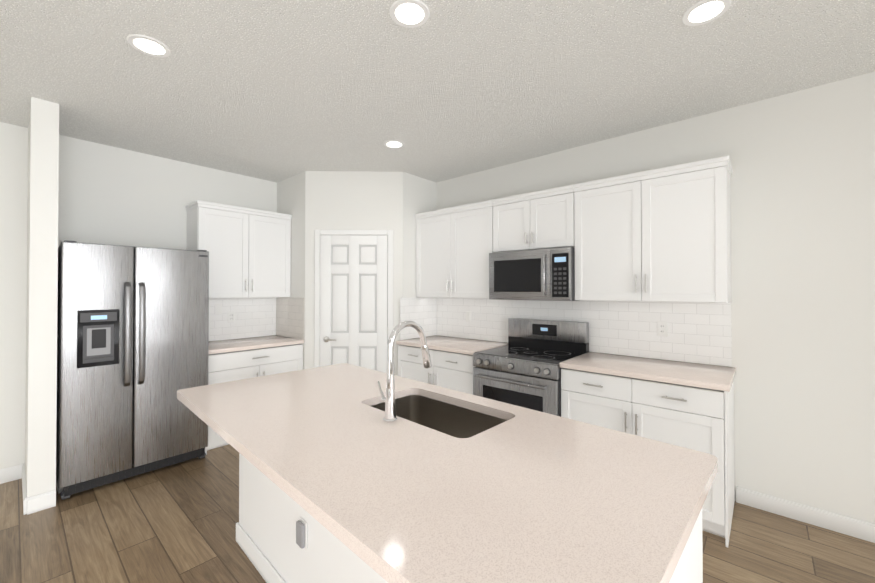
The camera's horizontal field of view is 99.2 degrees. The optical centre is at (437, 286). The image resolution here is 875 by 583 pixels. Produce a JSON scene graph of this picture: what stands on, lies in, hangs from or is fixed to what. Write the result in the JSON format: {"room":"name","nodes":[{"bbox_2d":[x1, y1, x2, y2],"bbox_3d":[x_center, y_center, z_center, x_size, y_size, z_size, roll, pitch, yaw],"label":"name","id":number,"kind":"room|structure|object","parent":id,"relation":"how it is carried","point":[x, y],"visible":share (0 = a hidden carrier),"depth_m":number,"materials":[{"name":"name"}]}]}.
{"room":"kitchen","nodes":[
{"label":"kitchen","id":0,"kind":"room"},
{"bbox_2d":[25,97,58,497],"bbox_3d":[-2.890,0.120,2.713,0.720,2.720,0.130,0,-1,41],"label":"wall","id":1,"kind":"structure","parent":0,"point":[41,305],"depth_m":2.48,"materials":[{"name":"white paint"}]},
{"bbox_2d":[22,464,55,514],"bbox_3d":[-2.889,1.428,2.691,0.735,0.105,0.145,0,-1,41],"label":"baseboard","id":2,"kind":"structure","parent":1,"relation":"attached to","point":[39,502],"depth_m":2.46,"materials":[{"name":"white wood"}]},
{"bbox_2d":[0,122,276,468],"bbox_3d":[-3.631,0.118,2.505,0.120,2.720,7.840,0,-1,41],"label":"wall","id":3,"kind":"structure","parent":0,"point":[109,195],"depth_m":3.17,"materials":[{"name":"white paint"}]},
{"bbox_2d":[0,464,22,483],"bbox_3d":[-4.642,1.415,1.238,0.014,0.105,4.380,0,-1,41],"label":"baseboard","id":4,"kind":"structure","parent":3,"relation":"attached to","point":[9,474],"depth_m":2.83,"materials":[{"name":"white wood"}]},
{"bbox_2d":[185,200,291,298],"bbox_3d":[-2.059,-0.339,3.917,0.382,0.920,0.924,0,-1,41],"label":"upper cabinet","id":5,"kind":"object","parent":3,"relation":"attached to","point":[248,250],"visible":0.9,"depth_m":3.77,"materials":[{"name":"white wood"}]},
{"bbox_2d":[209,297,275,340],"bbox_3d":[-2.199,0.347,4.037,0.007,0.446,0.906,0,-1,41],"label":"backsplash","id":6,"kind":"structure","parent":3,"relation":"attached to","point":[255,317],"depth_m":4.10,"materials":[{"name":"tile"}]},
{"bbox_2d":[228,312,234,322],"bbox_3d":[-2.217,0.332,4.003,0.010,0.114,0.070,0,-1,41],"label":"outlet","id":7,"kind":"object","parent":6,"relation":"attached to","point":[231,316],"visible":1,"depth_m":4.00,"materials":[{"name":"white plastic"}]},
{"bbox_2d":[277,171,435,375],"bbox_3d":[-0.955,0.136,4.387,1.420,2.720,1.240,0,-1,41],"label":"wall","id":8,"kind":"structure","parent":0,"point":[310,202],"depth_m":3.98,"materials":[{"name":"white paint"}]},
{"bbox_2d":[276,297,303,339],"bbox_3d":[-1.656,0.348,4.170,0.630,0.446,0.007,0,-1,41],"label":"backsplash","id":9,"kind":"structure","parent":8,"relation":"attached to","point":[289,316],"depth_m":4.15,"materials":[{"name":"tile"}]},
{"bbox_2d":[314,230,392,372],"bbox_3d":[-0.888,0.445,3.926,0.833,2.093,0.079,0,-1,-1],"label":"pantry door","id":10,"kind":"structure","parent":8,"relation":"in","point":[353,298],"depth_m":3.95,"materials":[{"name":"white wood"}]},
{"bbox_2d":[400,297,435,339],"bbox_3d":[-0.205,0.348,4.157,0.007,0.446,0.576,0,-1,41],"label":"backsplash","id":11,"kind":"structure","parent":8,"relation":"attached to","point":[421,311],"depth_m":4.14,"materials":[{"name":"tile"}]},
{"bbox_2d":[0,444,874,582],"bbox_3d":[0.022,1.475,-0.713,9.600,0.050,7.600,0,-1,41],"label":"floor","id":12,"kind":"structure","parent":0,"point":[175,523],"depth_m":2.16,"materials":[{"name":"brown wood"}]},
{"bbox_2d":[56,240,208,499],"bbox_3d":[-2.504,0.585,3.079,0.746,1.795,0.904,0,-1,41],"label":"refrigerator","id":13,"kind":"object","parent":12,"relation":"on","point":[132,340],"visible":0.96,"depth_m":2.79,"materials":[{"name":"silver metal"}]},
{"bbox_2d":[205,335,303,454],"bbox_3d":[-1.957,1.030,3.816,0.652,0.920,0.922,0,-1,41],"label":"base cabinet","id":14,"kind":"object","parent":12,"relation":"on","point":[238,359],"visible":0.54,"depth_m":3.60,"materials":[{"name":"white wood"}]},
{"bbox_2d":[396,335,507,394],"bbox_3d":[0.150,1.030,3.798,1.000,0.920,0.652,0,-1,41],"label":"base cabinet","id":15,"kind":"object","parent":12,"relation":"on","point":[451,359],"visible":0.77,"depth_m":3.56,"materials":[{"name":"white wood"}]},
{"bbox_2d":[236,453,702,582],"bbox_3d":[-0.136,1.030,1.690,2.138,0.882,0.762,0,-1,44],"label":"kitchen island","id":16,"kind":"object","parent":12,"relation":"on","point":[270,512],"visible":0.02,"depth_m":1.69,"materials":[{"name":"white wood"}]},
{"bbox_2d":[296,517,306,549],"bbox_3d":[-0.584,1.060,1.593,0.070,0.114,0.023,0,-1,44],"label":"outlet","id":17,"kind":"object","parent":16,"relation":"attached to","point":[301,533],"visible":1,"depth_m":1.58,"materials":[{"name":"white plastic"}]},
{"bbox_2d":[177,363,717,582],"bbox_3d":[-0.244,0.569,1.589,2.200,0.037,1.034,0,-1,44],"label":"island countertop","id":18,"kind":"structure","parent":16,"relation":"on","point":[523,495],"depth_m":1.04,"materials":[{"name":"stone"}]},
{"bbox_2d":[377,320,431,421],"bbox_3d":[-0.137,0.348,1.618,0.097,0.402,0.261,0,-1,44],"label":"pull-down faucet","id":19,"kind":"object","parent":18,"relation":"on","point":[390,407],"visible":1,"depth_m":1.52,"materials":[{"name":"silver metal"}]},
{"bbox_2d":[371,395,507,437],"bbox_3d":[-0.016,0.742,1.683,0.702,0.305,0.412,0,-1,44],"label":"undermount sink","id":20,"kind":"object","parent":18,"relation":"in","point":[450,419],"visible":0.06,"depth_m":1.90,"materials":[{"name":"silver metal"}]},
{"bbox_2d":[473,318,588,416],"bbox_3d":[0.783,0.897,3.183,0.758,1.174,0.732,0,-1,41],"label":"range","id":21,"kind":"object","parent":12,"relation":"on","point":[522,368],"visible":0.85,"depth_m":3.08,"materials":[{"name":"grey metal"}]},
{"bbox_2d":[560,352,735,547],"bbox_3d":[1.471,1.020,2.639,0.986,0.920,0.652,0,-1,41],"label":"base cabinet","id":22,"kind":"object","parent":12,"relation":"on","point":[688,405],"visible":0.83,"depth_m":2.35,"materials":[{"name":"white wood"}]},
{"bbox_2d":[0,0,874,182],"bbox_3d":[0.022,-1.295,-0.688,9.600,0.050,7.600,0,-1,41],"label":"ceiling","id":23,"kind":"structure","parent":0,"point":[276,91],"depth_m":2.17,"materials":[{"name":"white paint"}]},
{"bbox_2d":[127,34,170,57],"bbox_3d":[-1.496,-1.244,1.934,0.184,0.004,0.184,0,-1,41],"label":"recessed light","id":24,"kind":"object","parent":23,"relation":"in","point":[149,45],"visible":1,"depth_m":1.92,"materials":[{"name":"white plastic"}]},
{"bbox_2d":[384,140,404,148],"bbox_3d":[-0.376,-1.233,3.240,0.184,0.004,0.184,0,-1,41],"label":"recessed light","id":25,"kind":"object","parent":23,"relation":"in","point":[392,143],"visible":1,"depth_m":3.23,"materials":[{"name":"white"}]},
{"bbox_2d":[390,0,429,27],"bbox_3d":[-0.127,-1.246,1.704,0.184,0.004,0.184,0,-1,41],"label":"recessed light","id":26,"kind":"object","parent":23,"relation":"in","point":[408,12],"visible":1,"depth_m":1.70,"materials":[{"name":"white"}]},
{"bbox_2d":[682,0,731,25],"bbox_3d":[1.220,-1.246,1.693,0.184,0.004,0.184,0,-1,41],"label":"recessed light","id":27,"kind":"object","parent":23,"relation":"in","point":[703,10],"visible":1,"depth_m":1.69,"materials":[{"name":"white"}]},
{"bbox_2d":[436,72,874,523],"bbox_3d":[2.568,0.116,2.200,9.600,2.720,0.120,0,-1,41],"label":"wall","id":28,"kind":"structure","parent":0,"point":[802,195],"depth_m":2.38,"materials":[{"name":"white paint"}]},
{"bbox_2d":[415,200,493,298],"bbox_3d":[0.239,-0.339,3.912,1.000,0.920,0.382,0,-1,41],"label":"upper cabinet","id":29,"kind":"object","parent":28,"relation":"attached to","point":[454,247],"visible":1,"depth_m":3.76,"materials":[{"name":"white wood"}]},
{"bbox_2d":[492,185,574,252],"bbox_3d":[0.902,-0.559,3.332,0.760,0.490,0.382,0,-1,41],"label":"upper cabinet","id":30,"kind":"object","parent":28,"relation":"attached to","point":[542,219],"visible":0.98,"depth_m":3.18,"materials":[{"name":"white wood"}]},
{"bbox_2d":[489,247,579,300],"bbox_3d":[0.874,-0.092,3.296,0.757,0.425,0.458,0,-1,41],"label":"over-the-range microwave","id":31,"kind":"object","parent":30,"relation":"attached to","point":[543,274],"visible":1,"depth_m":3.12,"materials":[{"name":"grey metal"}]},
{"bbox_2d":[436,298,731,366],"bbox_3d":[1.011,0.342,3.478,2.728,0.446,0.007,0,-1,41],"label":"backsplash","id":32,"kind":"structure","parent":28,"relation":"attached to","point":[701,333],"depth_m":3.03,"materials":[{"name":"tile"}]},
{"bbox_2d":[657,321,667,336],"bbox_3d":[1.719,0.326,2.846,0.070,0.114,0.010,0,-1,41],"label":"outlet","id":33,"kind":"object","parent":32,"relation":"attached to","point":[662,328],"visible":1,"depth_m":2.84,"materials":[{"name":"white plastic"}]},
{"bbox_2d":[573,156,732,302],"bbox_3d":[1.556,-0.349,2.756,0.975,0.920,0.382,0,-1,41],"label":"upper cabinet","id":34,"kind":"object","parent":28,"relation":"attached to","point":[660,235],"visible":1,"depth_m":2.58,"materials":[{"name":"white wood"}]},
{"bbox_2d":[736,486,874,542],"bbox_3d":[4.090,1.410,0.762,5.430,0.105,0.014,0,-1,41],"label":"baseboard","id":35,"kind":"structure","parent":28,"relation":"attached to","point":[849,526],"depth_m":2.32,"materials":[{"name":"white wood"}]}
]}

